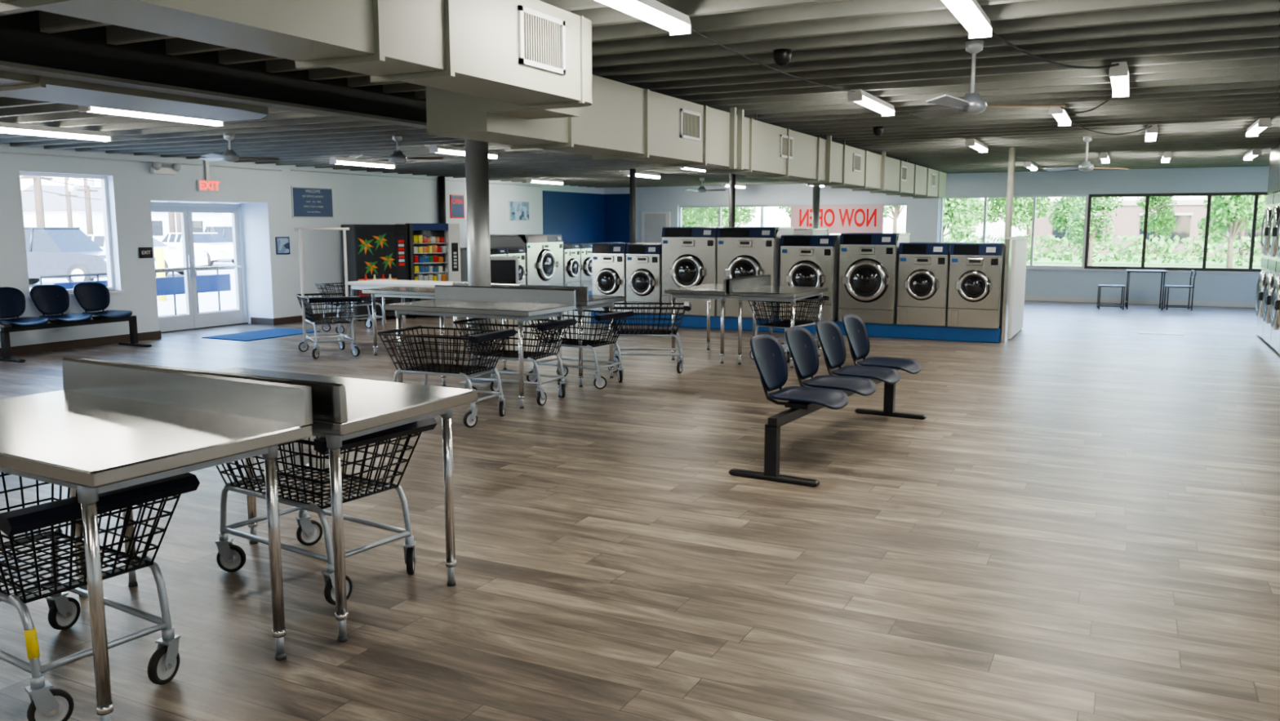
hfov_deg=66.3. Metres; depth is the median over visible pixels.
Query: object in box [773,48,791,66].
dome
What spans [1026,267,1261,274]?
trim
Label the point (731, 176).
support column
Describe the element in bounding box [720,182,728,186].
strip light
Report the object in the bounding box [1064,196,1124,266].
young tree
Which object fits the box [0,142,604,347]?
wall
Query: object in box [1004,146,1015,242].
support column
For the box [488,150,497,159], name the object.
strip light
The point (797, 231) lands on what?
washer
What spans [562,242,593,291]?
washer
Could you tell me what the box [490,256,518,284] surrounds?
machine
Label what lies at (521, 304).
folding table
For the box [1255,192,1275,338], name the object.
dryer
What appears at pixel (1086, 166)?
ceiling fan
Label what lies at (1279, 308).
dryer
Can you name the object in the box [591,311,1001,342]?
plinth
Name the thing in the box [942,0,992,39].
strip light
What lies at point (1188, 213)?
brick building
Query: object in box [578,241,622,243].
washer
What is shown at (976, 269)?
washer
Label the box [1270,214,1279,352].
dryer
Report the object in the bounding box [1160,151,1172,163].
strip light
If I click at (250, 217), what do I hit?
wall
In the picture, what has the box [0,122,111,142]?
strip light
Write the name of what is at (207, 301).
parking lot
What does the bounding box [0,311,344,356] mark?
baseboard
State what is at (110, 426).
folding table
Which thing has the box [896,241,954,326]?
washer
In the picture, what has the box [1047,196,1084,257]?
young tree
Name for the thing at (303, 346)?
cart
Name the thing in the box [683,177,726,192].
ceiling fan
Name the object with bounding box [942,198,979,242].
young tree
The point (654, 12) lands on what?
strip light
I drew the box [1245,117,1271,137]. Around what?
strip light
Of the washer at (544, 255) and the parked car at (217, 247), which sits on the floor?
the washer at (544, 255)
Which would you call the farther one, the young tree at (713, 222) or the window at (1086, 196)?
the young tree at (713, 222)
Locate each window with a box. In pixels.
[19,171,115,293]
[679,203,907,233]
[938,194,1088,268]
[1084,191,1271,271]
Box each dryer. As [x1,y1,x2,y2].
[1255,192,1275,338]
[1262,191,1279,346]
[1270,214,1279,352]
[1279,307,1279,353]
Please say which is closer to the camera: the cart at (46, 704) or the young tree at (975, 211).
the cart at (46, 704)
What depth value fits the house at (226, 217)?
82.54 m
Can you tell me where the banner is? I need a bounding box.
[790,204,884,233]
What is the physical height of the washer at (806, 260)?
1.260 m
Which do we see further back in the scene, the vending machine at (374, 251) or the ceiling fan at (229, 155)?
the vending machine at (374, 251)
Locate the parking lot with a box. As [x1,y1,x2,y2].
[29,236,1003,315]
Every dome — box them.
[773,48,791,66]
[872,126,883,136]
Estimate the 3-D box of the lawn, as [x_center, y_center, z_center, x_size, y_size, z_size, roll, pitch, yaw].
[88.686,-6.121,57.617,133.200,0.130,137.050,4,9,26]
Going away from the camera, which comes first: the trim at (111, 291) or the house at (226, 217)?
the trim at (111, 291)
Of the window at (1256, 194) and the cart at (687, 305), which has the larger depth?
the window at (1256, 194)
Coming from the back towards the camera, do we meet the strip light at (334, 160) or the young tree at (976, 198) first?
the young tree at (976, 198)
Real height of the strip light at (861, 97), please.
0.095 m
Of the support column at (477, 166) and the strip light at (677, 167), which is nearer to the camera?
the support column at (477, 166)
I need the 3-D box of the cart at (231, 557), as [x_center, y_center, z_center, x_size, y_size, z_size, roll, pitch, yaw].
[-1.485,0.621,4.495,0.978,0.745,0.620,5,9,33]
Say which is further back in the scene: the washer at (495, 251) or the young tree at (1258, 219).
the young tree at (1258, 219)
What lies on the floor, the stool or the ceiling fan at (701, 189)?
the stool
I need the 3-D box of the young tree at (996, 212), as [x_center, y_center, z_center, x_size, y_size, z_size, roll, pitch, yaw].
[21.253,-8.907,55.902,2.930,5.863,3.946,-1,8,-10]
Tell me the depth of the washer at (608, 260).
15.94 m
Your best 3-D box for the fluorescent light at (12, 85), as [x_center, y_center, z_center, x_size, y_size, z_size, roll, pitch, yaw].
[-5.366,-1.420,3.700,0.900,0.115,9.900,4,9,26]
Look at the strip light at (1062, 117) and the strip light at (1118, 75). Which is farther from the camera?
the strip light at (1062, 117)
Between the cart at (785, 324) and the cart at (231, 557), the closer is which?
the cart at (231, 557)
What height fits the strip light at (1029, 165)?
0.095 m
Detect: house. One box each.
[21,184,222,241]
[222,203,235,226]
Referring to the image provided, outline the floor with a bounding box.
[0,300,1279,720]
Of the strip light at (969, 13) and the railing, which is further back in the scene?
the railing
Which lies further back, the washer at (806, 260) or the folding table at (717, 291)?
the washer at (806, 260)
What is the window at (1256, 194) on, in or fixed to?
in the wall at (1230, 287)
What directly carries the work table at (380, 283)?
on the floor
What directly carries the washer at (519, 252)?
on the floor
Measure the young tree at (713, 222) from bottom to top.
4.677 m
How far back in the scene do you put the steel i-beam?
6.69 m
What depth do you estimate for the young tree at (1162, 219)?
48.71 m
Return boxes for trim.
[28,290,124,298]
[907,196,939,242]
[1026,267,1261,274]
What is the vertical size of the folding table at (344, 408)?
1.030 m
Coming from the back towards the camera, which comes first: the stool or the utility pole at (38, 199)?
the utility pole at (38, 199)
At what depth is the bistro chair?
18.75 m
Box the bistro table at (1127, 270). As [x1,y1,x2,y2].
[1124,269,1167,310]
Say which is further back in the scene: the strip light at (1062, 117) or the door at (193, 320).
the door at (193, 320)
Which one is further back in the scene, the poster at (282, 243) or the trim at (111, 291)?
the poster at (282, 243)
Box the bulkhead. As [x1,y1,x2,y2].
[1266,143,1279,193]
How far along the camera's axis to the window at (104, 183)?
13.34 m
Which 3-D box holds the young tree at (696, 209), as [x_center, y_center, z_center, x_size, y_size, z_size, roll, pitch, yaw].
[3.309,-6.660,43.862,3.157,4.691,2.344,-1,8,-7]
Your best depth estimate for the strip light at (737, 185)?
22.79 m
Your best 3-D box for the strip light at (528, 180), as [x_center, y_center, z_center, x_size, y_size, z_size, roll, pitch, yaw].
[-1.962,-3.719,20.345,0.120,0.095,1.260,4,9,26]
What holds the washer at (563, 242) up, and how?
on the floor
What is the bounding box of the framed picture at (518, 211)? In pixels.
[508,200,529,221]
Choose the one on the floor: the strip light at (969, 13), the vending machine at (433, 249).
the vending machine at (433, 249)
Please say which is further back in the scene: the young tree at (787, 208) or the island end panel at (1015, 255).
the young tree at (787, 208)
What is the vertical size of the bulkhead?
0.650 m
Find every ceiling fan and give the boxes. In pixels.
[199,133,279,162]
[355,134,443,163]
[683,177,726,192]
[910,40,1066,119]
[1043,136,1128,171]
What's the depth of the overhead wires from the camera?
42.03 m
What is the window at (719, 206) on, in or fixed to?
in the wall at (1230, 287)
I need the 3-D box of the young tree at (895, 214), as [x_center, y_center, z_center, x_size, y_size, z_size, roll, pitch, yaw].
[14.404,-8.780,54.974,3.946,5.863,2.930,2,8,17]
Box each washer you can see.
[460,247,506,281]
[461,246,527,284]
[489,234,563,285]
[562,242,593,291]
[562,243,582,286]
[563,241,609,243]
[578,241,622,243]
[591,242,639,311]
[625,243,662,314]
[661,226,718,316]
[715,226,794,319]
[778,234,840,320]
[794,228,829,235]
[837,232,910,324]
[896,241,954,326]
[946,242,1005,328]
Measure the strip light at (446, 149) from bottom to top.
0.095 m
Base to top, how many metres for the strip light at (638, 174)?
0.095 m
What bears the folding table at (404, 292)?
on the floor
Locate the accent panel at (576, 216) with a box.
[542,191,630,242]
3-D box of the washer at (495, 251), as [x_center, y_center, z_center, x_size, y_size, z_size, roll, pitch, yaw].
[-3.194,-1.657,18.909,1.321,1.030,0.638,4,9,26]
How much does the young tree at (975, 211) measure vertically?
5.527 m
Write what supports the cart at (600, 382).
on the floor
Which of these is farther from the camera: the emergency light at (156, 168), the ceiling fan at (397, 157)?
the emergency light at (156, 168)
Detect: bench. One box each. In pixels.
[0,282,151,362]
[728,314,926,486]
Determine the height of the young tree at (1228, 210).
3.713 m
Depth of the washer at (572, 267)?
21.07 m
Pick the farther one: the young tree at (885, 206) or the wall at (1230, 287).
the young tree at (885, 206)
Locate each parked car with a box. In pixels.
[24,226,107,284]
[87,234,208,276]
[161,232,234,266]
[204,226,232,262]
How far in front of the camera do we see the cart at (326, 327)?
14.89 m
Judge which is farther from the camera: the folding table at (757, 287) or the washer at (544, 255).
the washer at (544, 255)
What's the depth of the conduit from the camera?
14.78 m
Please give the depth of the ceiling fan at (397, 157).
10.42 m
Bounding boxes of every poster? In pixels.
[275,236,289,254]
[449,194,464,218]
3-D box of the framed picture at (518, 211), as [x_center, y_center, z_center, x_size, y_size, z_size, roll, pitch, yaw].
[-2.712,-3.356,22.015,0.023,0.450,0.800,4,9,26]
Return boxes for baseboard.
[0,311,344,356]
[1024,295,1255,307]
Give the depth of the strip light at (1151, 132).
11.02 m
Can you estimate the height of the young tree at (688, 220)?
3.827 m
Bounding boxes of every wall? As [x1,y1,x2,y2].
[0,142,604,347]
[150,200,263,324]
[604,166,1269,302]
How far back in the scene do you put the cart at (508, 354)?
8.96 m
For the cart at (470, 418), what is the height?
0.745 m
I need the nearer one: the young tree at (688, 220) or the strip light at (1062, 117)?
the strip light at (1062, 117)
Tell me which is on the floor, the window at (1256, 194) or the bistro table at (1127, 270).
the bistro table at (1127, 270)
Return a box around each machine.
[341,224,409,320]
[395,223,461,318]
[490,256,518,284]
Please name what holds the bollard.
on the parking lot
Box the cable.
[691,28,1151,134]
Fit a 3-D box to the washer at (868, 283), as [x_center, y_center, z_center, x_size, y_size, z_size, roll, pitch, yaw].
[3.445,-1.228,14.474,0.808,1.290,1.071,4,9,26]
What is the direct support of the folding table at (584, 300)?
on the floor
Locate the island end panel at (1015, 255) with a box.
[1000,235,1028,342]
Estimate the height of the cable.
0.136 m
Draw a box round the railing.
[39,267,236,316]
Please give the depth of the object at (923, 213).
21.93 m
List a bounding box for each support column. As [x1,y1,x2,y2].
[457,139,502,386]
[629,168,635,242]
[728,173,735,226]
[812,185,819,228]
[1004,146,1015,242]
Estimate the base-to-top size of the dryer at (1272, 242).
2.030 m
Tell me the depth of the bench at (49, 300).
12.36 m
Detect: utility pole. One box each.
[20,175,53,226]
[57,177,77,226]
[75,178,97,235]
[167,201,175,232]
[174,201,181,232]
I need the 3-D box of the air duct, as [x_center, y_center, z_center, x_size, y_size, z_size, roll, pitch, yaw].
[0.843,-2.065,8.941,1.280,0.585,24.900,4,9,26]
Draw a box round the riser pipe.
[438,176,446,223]
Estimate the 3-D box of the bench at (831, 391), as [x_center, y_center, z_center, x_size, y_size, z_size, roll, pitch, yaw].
[1.472,0.184,7.248,0.657,0.860,2.590,5,9,31]
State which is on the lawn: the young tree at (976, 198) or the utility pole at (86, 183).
the young tree at (976, 198)
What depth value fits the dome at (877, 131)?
11.20 m
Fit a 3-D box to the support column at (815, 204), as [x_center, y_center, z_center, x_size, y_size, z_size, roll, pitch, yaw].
[3.628,-2.438,20.294,0.210,2.500,0.210,4,9,26]
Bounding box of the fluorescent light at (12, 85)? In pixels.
[0,71,267,121]
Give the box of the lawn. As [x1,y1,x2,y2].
[995,241,1261,268]
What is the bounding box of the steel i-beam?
[0,10,426,128]
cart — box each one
[0,471,199,720]
[214,417,437,604]
[294,227,360,359]
[315,282,386,333]
[377,325,516,427]
[453,317,577,405]
[526,309,634,389]
[602,301,691,373]
[747,295,829,362]
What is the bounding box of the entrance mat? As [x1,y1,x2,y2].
[201,328,319,341]
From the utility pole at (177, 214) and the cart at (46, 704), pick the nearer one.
the cart at (46, 704)
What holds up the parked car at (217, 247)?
on the parking lot
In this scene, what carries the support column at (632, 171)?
on the floor
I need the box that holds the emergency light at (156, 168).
[150,161,181,174]
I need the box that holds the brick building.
[1030,199,1262,256]
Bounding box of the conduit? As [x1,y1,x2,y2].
[0,151,541,186]
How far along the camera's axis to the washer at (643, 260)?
15.67 m
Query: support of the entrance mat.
on the floor
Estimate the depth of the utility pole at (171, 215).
49.94 m
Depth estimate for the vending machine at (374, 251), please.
16.60 m
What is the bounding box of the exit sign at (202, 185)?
[195,160,220,191]
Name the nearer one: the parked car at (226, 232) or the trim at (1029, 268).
the trim at (1029, 268)
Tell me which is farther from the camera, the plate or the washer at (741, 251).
the washer at (741, 251)
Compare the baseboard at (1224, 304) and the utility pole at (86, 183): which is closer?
the baseboard at (1224, 304)
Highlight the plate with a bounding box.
[138,247,152,257]
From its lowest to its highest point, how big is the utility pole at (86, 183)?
9.000 m
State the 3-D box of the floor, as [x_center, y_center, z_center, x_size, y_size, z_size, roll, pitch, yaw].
[-0.389,0.180,10.803,16.150,0.100,27.150,4,9,26]
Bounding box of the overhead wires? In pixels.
[20,177,213,203]
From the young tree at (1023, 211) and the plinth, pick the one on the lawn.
the young tree at (1023, 211)
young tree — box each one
[681,207,699,226]
[686,207,715,226]
[702,207,755,226]
[778,206,791,218]
[883,205,892,217]
[883,205,905,233]
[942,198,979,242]
[947,198,991,242]
[951,198,978,241]
[977,197,1017,236]
[1000,197,1054,253]
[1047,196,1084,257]
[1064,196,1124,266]
[1136,196,1177,260]
[1196,195,1267,267]
[1236,201,1266,265]
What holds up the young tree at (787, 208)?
on the parking lot
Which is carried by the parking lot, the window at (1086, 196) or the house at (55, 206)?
the house at (55, 206)
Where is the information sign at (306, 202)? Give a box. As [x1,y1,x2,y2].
[290,186,333,217]
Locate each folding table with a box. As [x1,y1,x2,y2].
[0,357,312,720]
[80,358,477,642]
[362,286,457,361]
[383,284,575,408]
[452,282,624,386]
[664,274,765,363]
[728,274,828,368]
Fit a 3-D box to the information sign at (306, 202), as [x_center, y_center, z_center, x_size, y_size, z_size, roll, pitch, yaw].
[-5.503,-2.655,16.478,0.026,0.510,0.920,4,9,26]
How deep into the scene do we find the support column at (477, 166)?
9.75 m
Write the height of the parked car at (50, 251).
1.680 m
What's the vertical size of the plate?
0.150 m
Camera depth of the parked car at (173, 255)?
33.07 m
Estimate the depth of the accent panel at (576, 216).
24.75 m
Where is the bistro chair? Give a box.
[1163,270,1196,310]
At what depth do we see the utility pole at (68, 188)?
63.49 m
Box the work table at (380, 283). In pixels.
[344,279,467,349]
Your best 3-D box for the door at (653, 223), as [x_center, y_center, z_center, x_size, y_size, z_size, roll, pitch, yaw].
[0.387,-2.805,24.984,0.800,1.950,0.099,4,9,26]
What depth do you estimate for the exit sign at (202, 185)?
14.54 m
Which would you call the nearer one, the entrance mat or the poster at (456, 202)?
the entrance mat
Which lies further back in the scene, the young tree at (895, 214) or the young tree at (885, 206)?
the young tree at (895, 214)
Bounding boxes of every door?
[151,201,248,333]
[641,211,670,242]
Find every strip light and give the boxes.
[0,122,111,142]
[78,105,224,126]
[328,156,395,168]
[429,144,465,155]
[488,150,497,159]
[526,177,564,184]
[595,0,691,35]
[623,169,660,178]
[676,166,705,172]
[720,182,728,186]
[735,183,746,188]
[847,88,894,116]
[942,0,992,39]
[964,138,987,152]
[1023,161,1037,170]
[1048,102,1071,126]
[1098,152,1109,163]
[1108,62,1128,97]
[1145,124,1158,142]
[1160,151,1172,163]
[1243,148,1261,160]
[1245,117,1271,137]
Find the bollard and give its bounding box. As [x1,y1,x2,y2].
[155,248,166,301]
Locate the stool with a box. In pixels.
[1097,284,1125,310]
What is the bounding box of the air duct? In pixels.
[0,0,946,198]
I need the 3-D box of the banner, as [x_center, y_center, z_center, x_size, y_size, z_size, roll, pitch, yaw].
[4.577,-3.298,22.880,2.200,0.660,0.007,4,9,26]

